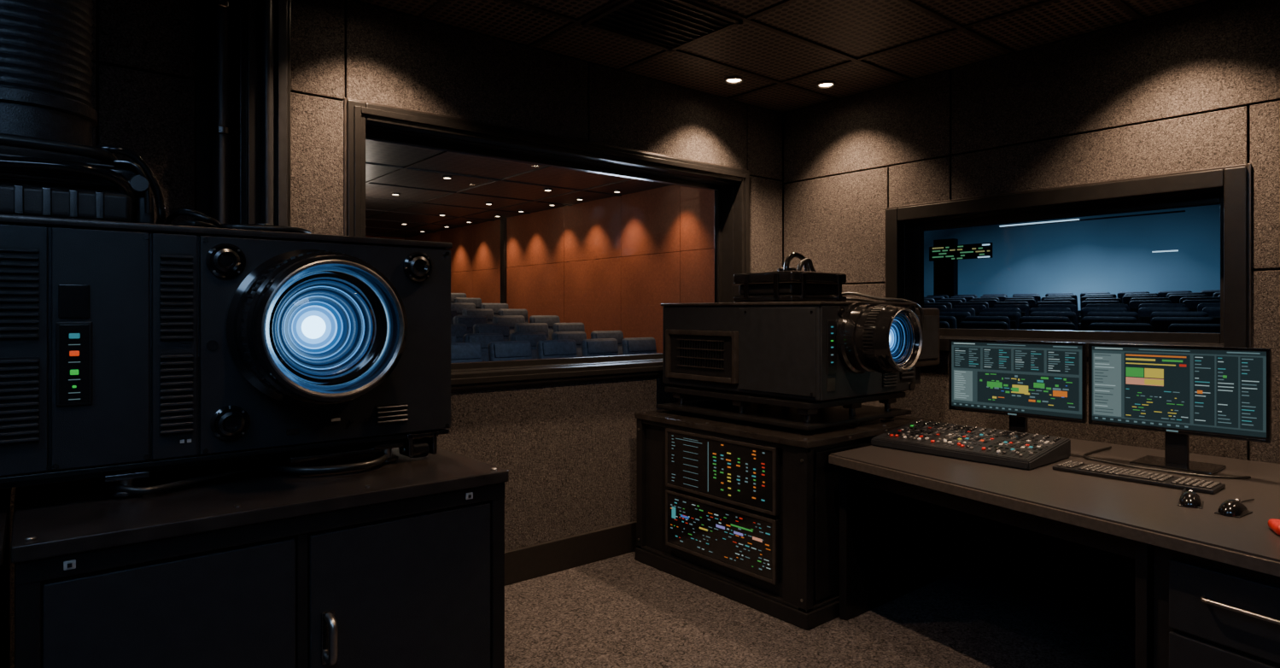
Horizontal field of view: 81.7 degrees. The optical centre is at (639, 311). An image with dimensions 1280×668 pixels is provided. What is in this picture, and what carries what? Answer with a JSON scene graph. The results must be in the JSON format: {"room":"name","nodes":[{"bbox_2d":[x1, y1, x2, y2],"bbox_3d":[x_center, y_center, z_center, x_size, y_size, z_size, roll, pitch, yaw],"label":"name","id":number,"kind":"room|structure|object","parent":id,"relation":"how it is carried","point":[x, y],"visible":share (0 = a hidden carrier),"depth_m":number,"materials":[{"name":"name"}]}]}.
{"room":"cinema projection booth","nodes":[
{"label":"cinema projection booth","id":0,"kind":"room"},
{"bbox_2d":[195,0,290,226],"bbox_3d":[-1.593,0.000,2.984,0.324,2.800,0.177,0,0,-39],"label":"door frame","id":1,"kind":"structure","parent":0,"point":[242,47],"depth_m":2.95,"materials":[{"name":"black paint"}]},
{"bbox_2d":[365,235,404,239],"bbox_3d":[-8.388,0.000,13.367,8.450,3.400,0.100,0,0,-39],"label":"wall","id":2,"kind":"structure","parent":0,"point":[377,236],"depth_m":15.75,"materials":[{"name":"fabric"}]},
{"bbox_2d":[10,0,783,666],"bbox_3d":[-1.289,-0.550,3.439,6.184,4.500,0.200,0,0,-39],"label":"wall","id":3,"kind":"structure","parent":0,"point":[568,451],"depth_m":3.73,"materials":[{"name":"fabric"}]},
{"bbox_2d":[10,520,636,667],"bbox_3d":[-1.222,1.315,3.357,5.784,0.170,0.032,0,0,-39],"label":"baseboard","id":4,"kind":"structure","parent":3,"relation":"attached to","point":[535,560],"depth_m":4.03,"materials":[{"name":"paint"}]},
{"bbox_2d":[343,97,749,391],"bbox_3d":[-0.345,-0.280,4.189,2.648,1.340,0.242,0,0,-39],"label":"window","id":5,"kind":"structure","parent":3,"relation":"in","point":[363,120],"depth_m":4.00,"materials":[{"name":"black paint"}]},
{"bbox_2d":[365,139,672,237],"bbox_3d":[-4.567,-1.643,8.728,8.650,0.114,12.120,0,0,-39],"label":"ceiling","id":6,"kind":"structure","parent":0,"point":[414,172],"depth_m":9.59,"materials":[{"name":"tile"}]},
{"bbox_2d":[391,192,400,195],"bbox_3d":[-3.298,-1.589,9.980,0.120,0.022,0.120,0,0,-39],"label":"recessed light","id":7,"kind":"object","parent":6,"relation":"in","point":[392,193],"visible":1,"depth_m":9.94,"materials":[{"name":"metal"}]},
{"bbox_2d":[441,175,452,179],"bbox_3d":[-2.281,-1.589,8.745,0.120,0.022,0.120,0,0,-39],"label":"recessed light","id":8,"kind":"object","parent":6,"relation":"in","point":[447,177],"visible":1,"depth_m":8.71,"materials":[{"name":"metal"}]},
{"bbox_2d":[543,187,552,191],"bbox_3d":[-1.200,-1.589,9.635,0.120,0.022,0.120,0,0,-39],"label":"recessed light","id":9,"kind":"object","parent":6,"relation":"in","point":[545,189],"visible":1,"depth_m":9.60,"materials":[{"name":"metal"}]},
{"bbox_2d":[404,184,714,353],"bbox_3d":[-1.499,-0.550,11.689,0.150,4.500,11.450,0,0,-39],"label":"wall","id":10,"kind":"structure","parent":0,"point":[610,263],"depth_m":10.52,"materials":[{"name":"wood"}]},
{"bbox_2d":[352,0,1212,114],"bbox_3d":[0.420,-1.444,1.365,6.184,0.111,5.574,0,0,-39],"label":"ceiling","id":11,"kind":"structure","parent":0,"point":[780,49],"depth_m":3.74,"materials":[{"name":"tile"}]},
{"bbox_2d":[581,0,742,52],"bbox_3d":[0.104,-1.387,3.538,0.580,0.022,0.510,0,0,-39],"label":"ceiling air vent","id":12,"kind":"object","parent":11,"relation":"in","point":[670,26],"depth_m":3.54,"materials":[{"name":"black metal"}]},
{"bbox_2d":[724,75,743,84],"bbox_3d":[0.564,-1.391,4.442,0.116,0.018,0.116,0,0,-39],"label":"recessed light","id":13,"kind":"object","parent":11,"relation":"in","point":[733,79],"depth_m":4.43,"materials":[{"name":"white glass"}]},
{"bbox_2d":[816,80,835,88],"bbox_3d":[1.139,-1.391,4.531,0.116,0.018,0.116,0,0,-39],"label":"recessed light","id":14,"kind":"object","parent":11,"relation":"in","point":[825,84],"depth_m":4.53,"materials":[{"name":"white glass"}]},
{"bbox_2d":[504,550,1135,667],"bbox_3d":[0.420,1.450,1.365,6.184,0.100,5.574,0,0,-39],"label":"floor","id":15,"kind":"structure","parent":0,"point":[622,610],"depth_m":3.27,"materials":[{"name":"carpet"}]},
{"bbox_2d":[10,447,508,667],"bbox_3d":[-1.202,0.923,2.262,1.080,0.954,1.380,0,0,-39],"label":"base cabinet","id":16,"kind":"object","parent":15,"relation":"on","point":[400,563],"visible":0.92,"depth_m":1.77,"materials":[{"name":"black metal"}]},
{"bbox_2d":[0,213,452,497],"bbox_3d":[-1.326,0.116,2.163,1.313,0.659,1.195,0,0,-39],"label":"projector","id":17,"kind":"object","parent":16,"relation":"on","point":[129,351],"visible":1,"depth_m":1.84,"materials":[{"name":"black plastic"}]},
{"bbox_2d":[0,132,166,224],"bbox_3d":[-1.627,-0.313,1.952,0.572,0.194,0.718,0,0,-39],"label":"projector vent housing","id":18,"kind":"object","parent":17,"relation":"on","point":[39,177],"visible":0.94,"depth_m":1.77,"materials":[{"name":"metal"}]},
{"bbox_2d":[0,0,97,146],"bbox_3d":[-1.681,-0.899,2.009,0.350,0.999,0.350,0,0,-39],"label":"ventilation duct","id":19,"kind":"object","parent":18,"relation":"on","point":[46,47],"visible":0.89,"depth_m":1.93,"materials":[{"name":"metal"}]},
{"bbox_2d":[164,208,311,233],"bbox_3d":[-1.138,-0.243,2.038,0.427,0.055,0.247,0,0,-12],"label":"cable","id":20,"kind":"object","parent":17,"relation":"on","point":[188,212],"visible":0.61,"depth_m":1.97,"materials":[{"name":"rubber"}]},
{"bbox_2d":[254,222,270,225],"bbox_3d":[-1.064,-0.233,2.078,0.120,0.036,0.120,0,0,-39],"label":"plate","id":21,"kind":"object","parent":17,"relation":"on","point":[255,223],"visible":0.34,"depth_m":2.05,"materials":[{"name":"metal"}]},
{"bbox_2d":[634,409,933,630],"bbox_3d":[0.762,0.983,4.048,1.066,0.834,1.210,0,0,-39],"label":"base cabinet","id":22,"kind":"object","parent":15,"relation":"on","point":[747,513],"visible":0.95,"depth_m":3.56,"materials":[{"name":"black metal"}]},
{"bbox_2d":[656,292,939,432],"bbox_3d":[0.984,0.228,4.074,1.220,0.674,1.374,0,0,-39],"label":"projector","id":23,"kind":"object","parent":22,"relation":"on","point":[806,366],"visible":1,"depth_m":3.66,"materials":[{"name":"black plastic"}]},
{"bbox_2d":[731,251,847,302],"bbox_3d":[0.799,-0.182,3.944,0.474,0.267,0.412,0,0,-39],"label":"case","id":24,"kind":"object","parent":23,"relation":"on","point":[788,283],"visible":0.97,"depth_m":3.81,"materials":[{"name":"black plastic"}]},
{"bbox_2d":[828,438,1279,667],"bbox_3d":[2.000,1.020,2.567,1.769,0.760,2.651,0,0,-39],"label":"desk","id":25,"kind":"object","parent":15,"relation":"on","point":[1207,582],"visible":0.92,"depth_m":2.60,"materials":[{"name":"laminate"}]},
{"bbox_2d":[870,419,1070,470],"bbox_3d":[1.496,0.592,3.390,0.420,0.094,0.730,0,0,-39],"label":"mixing console","id":26,"kind":"object","parent":25,"relation":"on","point":[1014,449],"visible":1,"depth_m":3.28,"materials":[{"name":"black plastic"}]},
{"bbox_2d":[948,338,1087,432],"bbox_3d":[1.816,0.389,3.551,0.220,0.502,0.628,0,0,-39],"label":"computer monitor","id":27,"kind":"object","parent":25,"relation":"on","point":[1019,380],"visible":0.94,"depth_m":3.49,"materials":[{"name":"black plastic"}]},
{"bbox_2d":[1052,460,1225,494],"bbox_3d":[1.896,0.627,2.838,0.155,0.024,0.530,0,0,-39],"label":"keyboard","id":28,"kind":"object","parent":25,"relation":"on","point":[1146,477],"visible":1,"depth_m":2.79,"materials":[{"name":"black plastic"}]},
{"bbox_2d":[1082,445,1250,478],"bbox_3d":[2.114,0.633,3.113,0.318,0.010,0.654,0,0,-12],"label":"cable","id":29,"kind":"object","parent":25,"relation":"on","point":[1109,447],"visible":1,"depth_m":2.96,"materials":[{"name":"rubber"}]},
{"bbox_2d":[1088,343,1271,474],"bbox_3d":[2.222,0.389,3.059,0.220,0.502,0.619,0,0,-39],"label":"computer monitor","id":30,"kind":"object","parent":25,"relation":"on","point":[1179,392],"visible":1,"depth_m":3.00,"materials":[{"name":"black plastic"}]},
{"bbox_2d":[1177,488,1204,508],"bbox_3d":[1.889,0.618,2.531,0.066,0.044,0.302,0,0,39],"label":"computer mouse","id":31,"kind":"object","parent":25,"relation":"on","point":[1188,499],"visible":1,"depth_m":2.43,"materials":[{"name":"black plastic"}]},
{"bbox_2d":[1214,498,1254,518],"bbox_3d":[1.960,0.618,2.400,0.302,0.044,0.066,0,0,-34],"label":"computer mouse","id":32,"kind":"object","parent":25,"relation":"on","point":[1235,508],"visible":1,"depth_m":2.32,"materials":[{"name":"black plastic"}]},
{"bbox_2d":[1268,510,1279,535],"bbox_3d":[1.868,0.607,2.136,0.069,0.066,0.100,0,0,28],"label":"snack packet","id":33,"kind":"object","parent":25,"relation":"on","point":[1274,524],"visible":1,"depth_m":2.14,"materials":[{"name":"red plastic"}]},
{"bbox_2d":[783,0,1279,463],"bbox_3d":[2.784,0.000,3.201,0.200,2.800,5.402,0,0,-39],"label":"wall","id":34,"kind":"structure","parent":0,"point":[1195,87],"depth_m":3.82,"materials":[{"name":"fabric"}]},
{"bbox_2d":[965,532,1135,605],"bbox_3d":[2.654,1.315,3.192,0.032,0.170,5.152,0,0,-39],"label":"baseboard","id":35,"kind":"structure","parent":34,"relation":"attached to","point":[1117,584],"depth_m":3.80,"materials":[{"name":"paint"}]},
{"bbox_2d":[885,163,1251,360],"bbox_3d":[2.153,-0.200,3.944,0.230,0.884,1.774,0,0,-39],"label":"window","id":36,"kind":"structure","parent":34,"relation":"in","point":[1230,187],"depth_m":3.70,"materials":[{"name":"black paint"}]},
{"bbox_3d":[-4.541,0.788,8.697,8.550,1.224,12.100,0,0,-39],"label":"floor","id":37,"kind":"structure","parent":0,"visible":0},
{"bbox_2d":[450,292,656,362],"bbox_3d":[-5.045,0.327,9.638,7.884,1.926,8.313,0,0,-39],"label":"seats","id":38,"kind":"object","parent":37,"relation":"on","point":[480,331],"visible":0.1,"depth_m":9.13,"materials":[{"name":"fabric"}]},
{"bbox_3d":[6.630,0.881,8.701,12.700,0.762,19.000,0,0,-39],"label":"floor","id":39,"kind":"structure","parent":0,"visible":0},
{"bbox_2d":[929,238,992,298],"bbox_3d":[7.420,-0.585,17.061,0.250,2.230,1.500,0,0,-39],"label":"panel","id":40,"kind":"object","parent":39,"relation":"on","point":[945,254],"visible":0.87,"depth_m":17.22,"materials":[{"name":"black"}]},
{"bbox_2d":[923,289,1220,333],"bbox_3d":[4.960,0.382,11.678,9.213,1.489,10.514,0,0,-39],"label":"seats","id":41,"kind":"object","parent":39,"relation":"on","point":[1175,311],"visible":0.24,"depth_m":9.11,"materials":[{"name":"fabric"}]},
{"bbox_3d":[11.570,-0.550,12.771,0.100,4.700,19.000,0,0,-39],"label":"wall","id":42,"kind":"structure","parent":0,"visible":0},
{"bbox_2d":[923,204,1220,309],"bbox_3d":[9.872,-1.153,14.611,0.140,3.295,13.000,0,0,-39],"label":"screen","id":43,"kind":"object","parent":42,"relation":"attached to","point":[1114,255],"visible":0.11,"depth_m":15.15,"materials":[{"name":"blue"}]},
{"bbox_2d":[999,210,1185,227],"bbox_3d":[9.106,-1.884,15.133,0.100,0.051,3.416,0,0,-39],"label":"strip light","id":44,"kind":"object","parent":43,"relation":"attached to","point":[1053,222],"depth_m":15.22,"materials":[{"name":"white"}]},
{"bbox_2d":[1151,250,1178,252],"bbox_3d":[9.994,-1.148,14.055,0.100,0.023,0.410,0,0,-39],"label":"strip light","id":45,"kind":"object","parent":43,"relation":"attached to","point":[1163,250],"depth_m":14.02,"materials":[{"name":"white"}]}
]}

